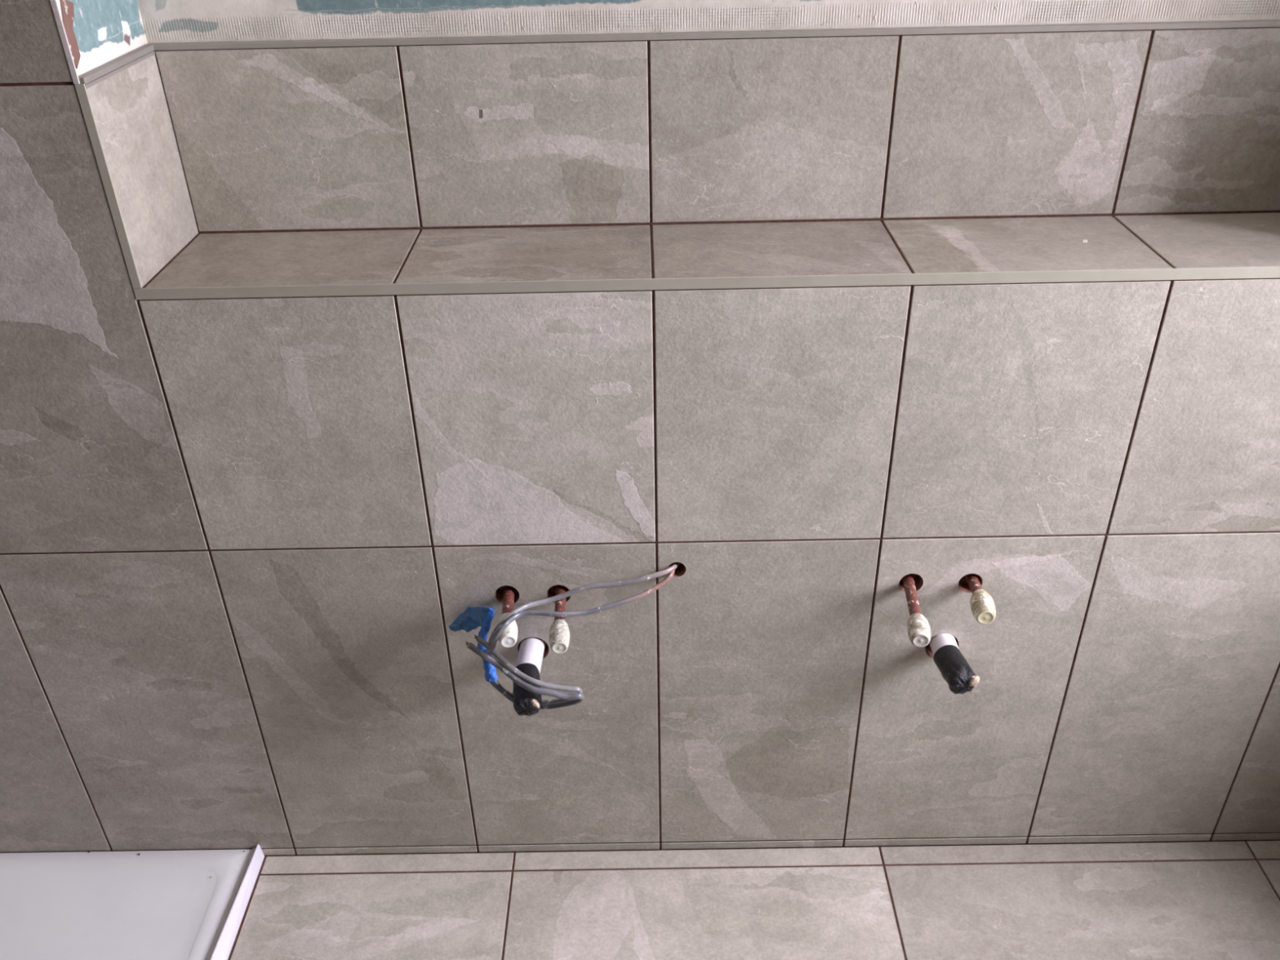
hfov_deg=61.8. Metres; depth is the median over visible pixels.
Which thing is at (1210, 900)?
floor
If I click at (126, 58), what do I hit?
trim
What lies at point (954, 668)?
pipe
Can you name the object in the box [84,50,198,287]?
wall
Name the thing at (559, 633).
copper pipe
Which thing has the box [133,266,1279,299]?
trim
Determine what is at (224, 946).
trim
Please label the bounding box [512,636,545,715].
pipe
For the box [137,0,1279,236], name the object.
wall
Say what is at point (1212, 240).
wall ledge
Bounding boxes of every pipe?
[497,585,517,647]
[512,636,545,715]
[549,584,569,653]
[902,573,930,647]
[928,633,979,693]
[964,573,995,624]
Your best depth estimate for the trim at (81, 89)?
1.17 m
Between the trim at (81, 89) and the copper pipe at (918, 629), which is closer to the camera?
the trim at (81, 89)
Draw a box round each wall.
[0,0,1279,855]
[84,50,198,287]
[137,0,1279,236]
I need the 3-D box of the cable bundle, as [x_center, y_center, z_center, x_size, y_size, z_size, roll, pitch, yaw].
[-0.096,0.219,1.449,0.328,0.170,0.139,-5,32,-6]
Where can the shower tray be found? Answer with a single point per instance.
(150, 904)
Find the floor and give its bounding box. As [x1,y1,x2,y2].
[227,839,1279,959]
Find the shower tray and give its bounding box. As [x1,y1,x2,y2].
[0,848,252,959]
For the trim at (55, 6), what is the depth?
1.09 m
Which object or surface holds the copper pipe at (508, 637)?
attached to the wall at (242, 540)
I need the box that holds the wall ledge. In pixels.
[142,212,1279,288]
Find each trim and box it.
[49,0,79,84]
[74,84,142,288]
[78,44,155,88]
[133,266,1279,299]
[145,19,1279,50]
[209,844,264,959]
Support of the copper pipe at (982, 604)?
attached to the wall at (242, 540)
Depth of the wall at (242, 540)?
1.44 m
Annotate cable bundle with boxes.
[448,562,680,709]
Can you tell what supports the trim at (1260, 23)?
attached to the wall at (1186, 121)

